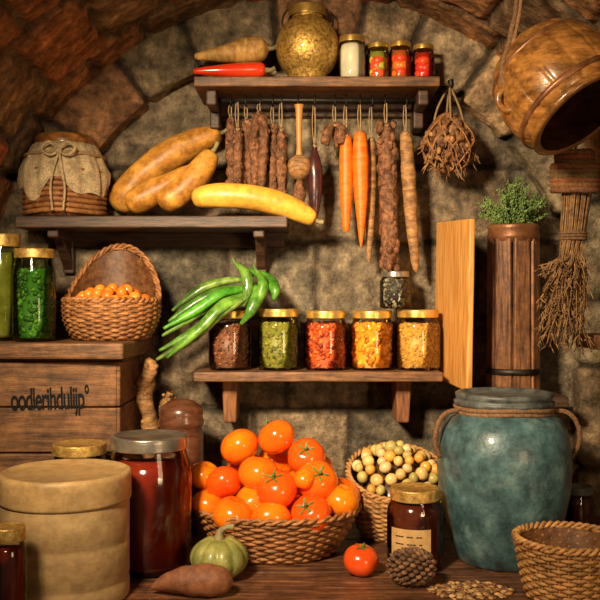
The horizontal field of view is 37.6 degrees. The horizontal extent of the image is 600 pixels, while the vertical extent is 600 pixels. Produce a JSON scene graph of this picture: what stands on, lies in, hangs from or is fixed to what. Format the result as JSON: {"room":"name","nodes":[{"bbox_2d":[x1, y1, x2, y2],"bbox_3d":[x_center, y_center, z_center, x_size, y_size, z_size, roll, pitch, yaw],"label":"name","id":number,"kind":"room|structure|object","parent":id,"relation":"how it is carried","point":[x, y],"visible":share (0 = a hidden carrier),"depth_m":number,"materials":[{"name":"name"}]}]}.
{"room":"pantry","nodes":[
{"label":"pantry","id":0,"kind":"room"},
{"bbox_2d":[0,0,599,222],"bbox_3d":[0.020,-0.351,1.505,1.604,0.803,1.310,0,0,0],"label":"ceiling","id":1,"kind":"structure","parent":0,"point":[50,49],"depth_m":1.94,"materials":[{"name":"stone"}]},
{"bbox_2d":[492,0,599,155],"bbox_3d":[0.481,-0.454,1.626,0.249,0.364,0.234,0,0,31],"label":"hanging pot","id":2,"kind":"object","parent":1,"relation":"attached to","point":[546,88],"visible":1,"depth_m":1.56,"materials":[{"name":"brown wood"}]},
{"bbox_2d":[531,146,599,357],"bbox_3d":[0.545,-0.206,1.799,0.138,0.649,0.081,0,0,0],"label":"herb bundle","id":3,"kind":"object","parent":1,"relation":"hanging from","point":[574,173],"visible":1,"depth_m":1.79,"materials":[{"name":"plant"}]},
{"bbox_2d":[53,52,579,514],"bbox_3d":[0.020,0.275,2.194,1.740,2.250,0.028,0,0,0],"label":"wall","id":4,"kind":"structure","parent":0,"point":[325,266],"depth_m":2.19,"materials":[{"name":"stone"}]},
{"bbox_2d":[15,216,288,273],"bbox_3d":[-0.339,-0.128,2.100,0.620,0.126,0.200,0,0,0],"label":"wall shelf","id":5,"kind":"object","parent":4,"relation":"attached to","point":[69,233],"visible":0.87,"depth_m":2.08,"materials":[{"name":"brown wood"}]},
{"bbox_2d":[17,132,110,215],"bbox_3d":[-0.557,-0.291,2.088,0.214,0.197,0.220,0,0,0],"label":"jar","id":6,"kind":"object","parent":5,"relation":"on","point":[61,173],"visible":0.94,"depth_m":2.01,"materials":[{"name":"fabric"}]},
{"bbox_2d":[125,165,186,213],"bbox_3d":[-0.315,-0.265,2.077,0.196,0.123,0.065,0,0,0],"label":"squash","id":7,"kind":"object","parent":5,"relation":"on","point":[142,198],"visible":0.59,"depth_m":2.05,"materials":[{"name":"orange food"}]},
{"bbox_2d":[108,126,226,212],"bbox_3d":[-0.318,-0.318,2.140,0.296,0.213,0.079,0,0,0],"label":"squash","id":8,"kind":"object","parent":5,"relation":"on","point":[175,151],"visible":0.81,"depth_m":2.11,"materials":[{"name":"orange food"}]},
{"bbox_2d":[157,141,219,211],"bbox_3d":[-0.261,-0.290,2.064,0.147,0.169,0.066,0,0,-13],"label":"squash","id":9,"kind":"object","parent":5,"relation":"on","point":[177,193],"visible":0.97,"depth_m":2.04,"materials":[{"name":"orange food"}]},
{"bbox_2d":[191,183,323,224],"bbox_3d":[-0.097,-0.219,2.006,0.302,0.095,0.062,0,0,0],"label":"squash","id":10,"kind":"object","parent":5,"relation":"on","point":[271,201],"visible":1,"depth_m":1.99,"materials":[{"name":"yellow food"}]},
{"bbox_2d":[0,0,599,516],"bbox_3d":[0.020,0.315,2.157,1.640,2.170,0.085,0,0,0],"label":"arch","id":11,"kind":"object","parent":4,"relation":"attached to","point":[119,92],"depth_m":2.13,"materials":[{"name":"stone"}]},
{"bbox_2d":[193,366,442,422],"bbox_3d":[0.041,0.227,2.100,0.568,0.126,0.200,0,0,0],"label":"wall shelf","id":12,"kind":"object","parent":4,"relation":"attached to","point":[400,380],"visible":0.94,"depth_m":2.00,"materials":[{"name":"brown wood"}]},
{"bbox_2d":[209,310,250,370],"bbox_3d":[-0.166,0.094,2.080,0.100,0.139,0.100,0,0,0],"label":"spice jar","id":13,"kind":"object","parent":12,"relation":"on","point":[229,343],"visible":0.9,"depth_m":2.04,"materials":[{"name":"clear glass"}]},
{"bbox_2d":[156,258,280,360],"bbox_3d":[-0.186,0.020,2.032,0.282,0.236,0.115,0,0,0],"label":"beans","id":14,"kind":"object","parent":13,"relation":"on","point":[216,303],"visible":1,"depth_m":2.01,"materials":[{"name":"green plant"}]},
{"bbox_2d":[257,309,299,370],"bbox_3d":[-0.050,0.092,2.080,0.101,0.143,0.101,0,0,0],"label":"spice jar","id":15,"kind":"object","parent":12,"relation":"on","point":[278,343],"visible":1,"depth_m":2.04,"materials":[{"name":"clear glass"}]},
{"bbox_2d":[304,310,347,370],"bbox_3d":[0.061,0.094,2.080,0.103,0.139,0.103,0,0,0],"label":"spice jar","id":16,"kind":"object","parent":12,"relation":"on","point":[325,343],"visible":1,"depth_m":2.04,"materials":[{"name":"clear glass"}]},
{"bbox_2d":[350,310,393,370],"bbox_3d":[0.170,0.094,2.080,0.102,0.139,0.102,0,0,0],"label":"spice jar","id":17,"kind":"object","parent":12,"relation":"on","point":[371,343],"visible":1,"depth_m":2.04,"materials":[{"name":"clear glass"}]},
{"bbox_2d":[395,309,440,370],"bbox_3d":[0.279,0.093,2.080,0.106,0.141,0.106,0,0,0],"label":"spice jar","id":18,"kind":"object","parent":12,"relation":"on","point":[417,344],"visible":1,"depth_m":2.04,"materials":[{"name":"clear glass"}]},
{"bbox_2d":[380,271,410,308],"bbox_3d":[0.225,-0.023,2.075,0.074,0.088,0.074,0,0,0],"label":"spice jar","id":19,"kind":"object","parent":18,"relation":"on","point":[394,293],"visible":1,"depth_m":2.05,"materials":[{"name":"clear glass"}]},
{"bbox_2d":[194,76,453,133],"bbox_3d":[0.059,-0.464,2.100,0.602,0.104,0.200,0,0,0],"label":"wall shelf","id":20,"kind":"object","parent":4,"relation":"attached to","point":[216,92],"visible":0.97,"depth_m":2.07,"materials":[{"name":"brown wood"}]},
{"bbox_2d":[225,105,235,182],"bbox_3d":[-0.163,-0.357,2.080,0.031,0.210,0.030,0,0,0],"label":"sausage","id":21,"kind":"object","parent":20,"relation":"hanging from","point":[231,124],"visible":0.7,"depth_m":2.07,"materials":[{"name":"food"}]},
{"bbox_2d":[193,62,275,75],"bbox_3d":[-0.150,-0.529,2.030,0.190,0.037,0.039,0,0,0],"label":"red chilli","id":22,"kind":"object","parent":20,"relation":"on","point":[249,68],"visible":0.94,"depth_m":2.01,"materials":[{"name":"red food"}]},
{"bbox_2d":[194,36,275,62],"bbox_3d":[-0.148,-0.588,2.070,0.196,0.062,0.062,0,0,0],"label":"parsnip","id":23,"kind":"object","parent":22,"relation":"on","point":[250,48],"visible":0.97,"depth_m":2.05,"materials":[{"name":"beige food"}]},
{"bbox_2d":[232,102,242,183],"bbox_3d":[-0.145,-0.362,2.055,0.024,0.200,0.024,0,0,16],"label":"sausage","id":24,"kind":"object","parent":20,"relation":"hanging from","point":[237,162],"visible":0.89,"depth_m":2.05,"materials":[{"name":"food"}]},
{"bbox_2d":[240,105,251,183],"bbox_3d":[-0.126,-0.354,2.087,0.044,0.215,0.029,0,0,12],"label":"sausage","id":25,"kind":"object","parent":20,"relation":"hanging from","point":[245,124],"visible":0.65,"depth_m":2.08,"materials":[{"name":"food"}]},
{"bbox_2d":[248,103,269,186],"bbox_3d":[-0.097,-0.356,2.071,0.053,0.212,0.031,0,0,26],"label":"sausage","id":26,"kind":"object","parent":20,"relation":"hanging from","point":[257,144],"visible":0.87,"depth_m":2.06,"materials":[{"name":"food"}]},
{"bbox_2d":[260,62,276,75],"bbox_3d":[-0.140,-0.541,2.100,0.173,0.058,0.058,0,0,0],"label":"stem","id":27,"kind":"object","parent":20,"relation":"on","point":[273,73],"visible":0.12,"depth_m":2.10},
{"bbox_2d":[267,107,278,189],"bbox_3d":[-0.064,-0.349,2.094,0.027,0.226,0.027,0,0,0],"label":"sausage","id":28,"kind":"object","parent":20,"relation":"hanging from","point":[273,127],"visible":0.62,"depth_m":2.09,"materials":[{"name":"food"}]},
{"bbox_2d":[276,103,287,192],"bbox_3d":[-0.043,-0.346,2.062,0.029,0.232,0.029,0,0,-22],"label":"sausage","id":29,"kind":"object","parent":20,"relation":"hanging from","point":[281,148],"visible":0.82,"depth_m":2.05,"materials":[{"name":"food"}]},
{"bbox_2d":[287,104,310,201],"bbox_3d":[-0.002,-0.342,2.075,0.058,0.240,0.058,0,0,0],"label":"pestle","id":30,"kind":"object","parent":20,"relation":"hanging from","point":[298,166],"visible":0.79,"depth_m":2.06,"materials":[{"name":"wood"}]},
{"bbox_2d":[276,1,338,75],"bbox_3d":[0.018,-0.608,2.080,0.150,0.196,0.150,0,0,0],"label":"jar","id":31,"kind":"object","parent":20,"relation":"on","point":[307,44],"visible":0.94,"depth_m":2.03,"materials":[{"name":"gold metal"}]},
{"bbox_2d":[307,105,322,213],"bbox_3d":[0.035,-0.331,2.080,0.037,0.262,0.037,0,0,0],"label":"eggplant","id":32,"kind":"object","parent":20,"relation":"hanging from","point":[315,177],"visible":0.87,"depth_m":2.07,"materials":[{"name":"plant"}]},
{"bbox_2d":[321,105,346,156],"bbox_3d":[0.079,-0.401,2.081,0.062,0.122,0.045,0,0,0],"label":"sausage","id":33,"kind":"object","parent":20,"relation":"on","point":[337,131],"visible":1,"depth_m":2.07,"materials":[{"name":"food"}]},
{"bbox_2d":[339,105,352,231],"bbox_3d":[0.109,-0.311,2.080,0.034,0.302,0.033,0,0,16],"label":"carrot","id":34,"kind":"object","parent":20,"relation":"hanging from","point":[345,154],"visible":0.98,"depth_m":2.07,"materials":[{"name":"food"}]},
{"bbox_2d":[338,33,365,75],"bbox_3d":[0.122,-0.562,2.060,0.066,0.106,0.066,0,0,0],"label":"jar","id":35,"kind":"object","parent":20,"relation":"on","point":[352,49],"visible":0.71,"depth_m":2.04,"materials":[{"name":"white glass"}]},
{"bbox_2d":[352,105,368,246],"bbox_3d":[0.142,-0.293,2.075,0.040,0.337,0.039,0,0,0],"label":"carrot","id":36,"kind":"object","parent":20,"relation":"hanging from","point":[360,155],"visible":1,"depth_m":2.06,"materials":[{"name":"food"}]},
{"bbox_2d":[366,107,376,262],"bbox_3d":[0.169,-0.275,2.105,0.028,0.374,0.029,0,0,0],"label":"root","id":37,"kind":"object","parent":20,"relation":"hanging from","point":[371,206],"visible":0.9,"depth_m":2.10,"materials":[{"name":"food"}]},
{"bbox_2d":[367,41,388,75],"bbox_3d":[0.183,-0.554,2.060,0.052,0.090,0.052,0,0,0],"label":"jar","id":38,"kind":"object","parent":20,"relation":"on","point":[377,59],"visible":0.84,"depth_m":2.05,"materials":[{"name":"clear glass"}]},
{"bbox_2d":[376,103,400,271],"bbox_3d":[0.207,-0.260,2.064,0.058,0.404,0.050,0,0,0],"label":"salami","id":39,"kind":"object","parent":20,"relation":"hanging from","point":[386,168],"visible":1,"depth_m":2.05,"materials":[{"name":"food"}]},
{"bbox_2d":[389,40,411,75],"bbox_3d":[0.235,-0.556,2.060,0.052,0.092,0.052,0,0,0],"label":"jar","id":40,"kind":"object","parent":20,"relation":"on","point":[400,60],"visible":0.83,"depth_m":2.05,"materials":[{"name":"clear glass"}]},
{"bbox_2d":[400,104,418,272],"bbox_3d":[0.258,-0.263,2.080,0.044,0.397,0.037,0,0,0],"label":"root","id":41,"kind":"object","parent":20,"relation":"hanging from","point":[408,171],"visible":1,"depth_m":2.07,"materials":[{"name":"food"}]},
{"bbox_2d":[412,43,434,75],"bbox_3d":[0.289,-0.552,2.060,0.052,0.086,0.052,0,0,0],"label":"jar","id":42,"kind":"object","parent":20,"relation":"on","point":[423,58],"visible":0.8,"depth_m":2.05,"materials":[{"name":"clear glass"}]},
{"bbox_2d":[417,88,479,182],"bbox_3d":[0.347,-0.389,2.062,0.130,0.230,0.132,0,0,37],"label":"net bag","id":43,"kind":"object","parent":20,"relation":"hanging from","point":[448,144],"visible":1,"depth_m":2.03,"materials":[{"name":"fabric"}]},
{"bbox_2d":[435,219,474,388],"bbox_3d":[0.355,0.006,2.035,0.013,0.390,0.259,0,0,-9],"label":"cutting board","id":44,"kind":"object","parent":4,"relation":"attached to","point":[455,245],"visible":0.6,"depth_m":2.00,"materials":[{"name":"brown wood"}]},
{"bbox_2d":[546,390,568,406],"bbox_3d":[0.515,0.270,2.075,0.190,0.100,0.160,0,0,0],"label":"wall shelf","id":45,"kind":"object","parent":4,"relation":"attached to","point":[560,400],"visible":0.12,"depth_m":2.00,"materials":[{"name":"brown wood"}]},
{"bbox_2d":[485,223,541,388],"bbox_3d":[0.503,0.021,2.075,0.131,0.396,0.131,0,0,0],"label":"planter","id":46,"kind":"object","parent":45,"relation":"on","point":[513,249],"visible":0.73,"depth_m":2.02,"materials":[{"name":"brown wood"}]},
{"bbox_2d":[477,176,547,223],"bbox_3d":[0.505,-0.223,2.073,0.159,0.140,0.123,0,0,-22],"label":"potted herb","id":47,"kind":"object","parent":46,"relation":"on","point":[513,209],"visible":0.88,"depth_m":2.06,"materials":[{"name":"green plant"}]},
{"bbox_3d":[0.020,1.410,0.600,1.740,0.029,3.200,0,0,0],"label":"floor","id":48,"kind":"structure","parent":0,"visible":0},
{"bbox_2d":[124,515,599,599],"bbox_3d":[0.020,0.963,1.700,1.500,0.875,0.898,0,0,0],"label":"wooden table","id":49,"kind":"object","parent":48,"relation":"on","point":[327,578],"visible":0.12,"depth_m":1.64,"materials":[{"name":"brown wood"}]},
{"bbox_2d":[0,521,26,599],"bbox_3d":[-0.458,0.439,1.380,0.058,0.171,0.058,0,0,0],"label":"sauce jar","id":50,"kind":"object","parent":49,"relation":"on","point":[13,551],"visible":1,"depth_m":1.36,"materials":[{"name":"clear glass"}]},
{"bbox_2d":[0,459,131,599],"bbox_3d":[-0.415,0.413,1.560,0.229,0.224,0.229,0,0,0],"label":"wooden canister","id":51,"kind":"object","parent":49,"relation":"on","point":[75,513],"visible":0.83,"depth_m":1.47,"materials":[{"name":"beige wood"}]},
{"bbox_2d":[0,355,141,471],"bbox_3d":[-0.564,0.328,1.998,0.364,0.393,0.265,0,0,0],"label":"wooden crate","id":52,"kind":"object","parent":49,"relation":"on","point":[42,404],"visible":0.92,"depth_m":1.87,"materials":[{"name":"brown wood"}]},
{"bbox_2d":[0,337,152,361],"bbox_3d":[-0.565,0.111,1.987,0.410,0.042,0.295,0,0,3],"label":"shelf board","id":53,"kind":"object","parent":52,"relation":"on","point":[60,349],"visible":0.99,"depth_m":1.84,"materials":[{"name":"brown wood"}]},
{"bbox_2d":[0,233,21,340],"bbox_3d":[-0.660,-0.028,1.950,0.084,0.234,0.084,0,0,0],"label":"jar","id":54,"kind":"object","parent":53,"relation":"on","point":[7,240],"visible":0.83,"depth_m":1.92,"materials":[{"name":"green glass"}]},
{"bbox_2d":[12,248,55,341],"bbox_3d":[-0.577,-0.011,1.910,0.092,0.199,0.092,0,0,0],"label":"jar","id":55,"kind":"object","parent":53,"relation":"on","point":[33,289],"visible":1,"depth_m":1.88,"materials":[{"name":"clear glass"}]},
{"bbox_2d":[60,243,161,340],"bbox_3d":[-0.428,-0.024,2.000,0.225,0.225,0.225,0,0,34],"label":"wicker basket","id":56,"kind":"object","parent":53,"relation":"on","point":[84,318],"visible":0.96,"depth_m":1.95,"materials":[{"name":"brown wicker"}]},
{"bbox_2d":[75,283,150,298],"bbox_3d":[-0.429,0.007,2.000,0.178,0.090,0.179,0,0,0],"label":"fruit","id":57,"kind":"object","parent":56,"relation":"in","point":[112,290],"visible":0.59,"depth_m":1.95,"materials":[{"name":"orange food"}]},
{"bbox_2d":[52,439,106,459],"bbox_3d":[-0.445,0.407,1.775,0.116,0.237,0.116,0,0,0],"label":"jam jar","id":58,"kind":"object","parent":49,"relation":"on","point":[72,448],"visible":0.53,"depth_m":1.74,"materials":[{"name":"gold glass"}]},
{"bbox_2d":[135,357,158,428],"bbox_3d":[-0.352,0.326,2.029,0.056,0.387,0.050,0,0,0],"label":"root","id":59,"kind":"object","parent":49,"relation":"on","point":[145,383],"visible":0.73,"depth_m":2.01,"materials":[{"name":"brown food"}]},
{"bbox_2d":[109,429,191,577],"bbox_3d":[-0.297,0.395,1.730,0.168,0.261,0.168,0,0,0],"label":"jam jar","id":60,"kind":"object","parent":49,"relation":"on","point":[160,534],"visible":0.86,"depth_m":1.67,"materials":[{"name":"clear glass"}]},
{"bbox_2d":[157,391,175,419],"bbox_3d":[-0.314,0.368,2.089,0.050,0.303,0.048,0,0,0],"label":"root","id":61,"kind":"object","parent":49,"relation":"on","point":[168,396],"visible":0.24,"depth_m":2.08,"materials":[{"name":"brown food"}]},
{"bbox_2d":[158,398,203,535],"bbox_3d":[-0.268,0.373,1.985,0.104,0.303,0.104,0,0,0],"label":"canister","id":62,"kind":"object","parent":49,"relation":"on","point":[181,414],"visible":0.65,"depth_m":1.95,"materials":[{"name":"brown ceramic"}]},
{"bbox_2d":[151,563,232,596],"bbox_3d":[-0.192,0.495,1.556,0.148,0.057,0.060,0,0,0],"label":"sweet potato","id":63,"kind":"object","parent":49,"relation":"on","point":[203,579],"visible":1,"depth_m":1.54,"materials":[{"name":"brown food"}]},
{"bbox_2d":[190,523,247,577],"bbox_3d":[-0.152,0.471,1.655,0.110,0.105,0.106,0,0,0],"label":"pumpkin","id":64,"kind":"object","parent":49,"relation":"on","point":[220,549],"visible":0.72,"depth_m":1.62,"materials":[{"name":"green food"}]},
{"bbox_2d":[196,502,361,564],"bbox_3d":[-0.048,0.474,1.840,0.354,0.102,0.299,0,0,-4],"label":"fruit basket","id":65,"kind":"object","parent":49,"relation":"on","point":[268,541],"visible":0.56,"depth_m":1.73,"materials":[{"name":"brown wicker"}]},
{"bbox_2d":[191,419,359,532],"bbox_3d":[-0.052,0.379,1.848,0.363,0.260,0.283,0,0,0],"label":"tomatoes","id":66,"kind":"object","parent":65,"relation":"in","point":[288,480],"visible":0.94,"depth_m":1.78,"materials":[{"name":"orange plant"}]},
{"bbox_2d":[343,543,378,576],"bbox_3d":[0.117,0.494,1.680,0.068,0.064,0.067,0,0,0],"label":"tomato","id":67,"kind":"object","parent":49,"relation":"on","point":[360,560],"visible":1,"depth_m":1.66,"materials":[{"name":"red plant"}]},
{"bbox_2d":[345,442,443,543],"bbox_3d":[0.215,0.429,1.965,0.230,0.191,0.230,0,0,44],"label":"wicker basket","id":68,"kind":"object","parent":49,"relation":"on","point":[371,521],"visible":0.28,"depth_m":1.89,"materials":[{"name":"brown wicker"}]},
{"bbox_2d":[352,440,437,499],"bbox_3d":[0.216,0.387,1.962,0.196,0.141,0.195,0,0,0],"label":"pile","id":69,"kind":"object","parent":68,"relation":"in","point":[389,469],"visible":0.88,"depth_m":1.94,"materials":[{"name":"beige food"}]},
{"bbox_2d":[385,546,436,586],"bbox_3d":[0.204,0.489,1.615,0.094,0.072,0.074,0,0,0],"label":"pinecone","id":70,"kind":"object","parent":49,"relation":"on","point":[411,566],"visible":1,"depth_m":1.59,"materials":[{"name":"brown plant"}]},
{"bbox_2d":[387,482,442,571],"bbox_3d":[0.226,0.446,1.729,0.110,0.157,0.112,0,0,0],"label":"jam jar","id":71,"kind":"object","parent":49,"relation":"on","point":[414,509],"visible":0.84,"depth_m":1.69,"materials":[{"name":"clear glass"}]},
{"bbox_2d":[426,580,514,599],"bbox_3d":[0.308,0.522,1.586,0.159,0.006,0.103,0,0,0],"label":"seeds","id":72,"kind":"object","parent":49,"relation":"on","point":[488,588],"visible":1,"depth_m":1.58,"materials":[{"name":"beige food"}]},
{"bbox_2d":[432,387,582,572],"bbox_3d":[0.412,0.355,1.780,0.268,0.340,0.268,0,0,44],"label":"storage jar","id":73,"kind":"object","parent":49,"relation":"on","point":[505,461],"visible":0.96,"depth_m":1.68,"materials":[{"name":"teal ceramic"}]},
{"bbox_2d":[511,520,599,599],"bbox_3d":[0.475,0.469,1.555,0.198,0.112,0.198,0,0,-28],"label":"wicker basket","id":74,"kind":"object","parent":49,"relation":"on","point":[558,560],"visible":1,"depth_m":1.50,"materials":[{"name":"brown wicker"}]},
{"bbox_2d":[565,483,593,531],"bbox_3d":[0.600,0.463,1.900,0.068,0.124,0.068,0,0,0],"label":"jam jar","id":75,"kind":"object","parent":49,"relation":"on","point":[581,502],"visible":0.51,"depth_m":1.88,"materials":[{"name":"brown glass"}]},
{"bbox_3d":[0.811,0.725,1.505,0.027,1.350,1.310,0,0,0],"label":"wall","id":76,"kind":"structure","parent":0,"visible":0},
{"bbox_2d":[576,333,599,349],"bbox_3d":[0.703,0.127,1.840,0.185,0.107,0.220,0,0,0],"label":"wall shelf","id":77,"kind":"object","parent":76,"relation":"attached to","point":[595,337],"visible":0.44,"depth_m":1.85,"materials":[{"name":"brown wood"}]}
]}

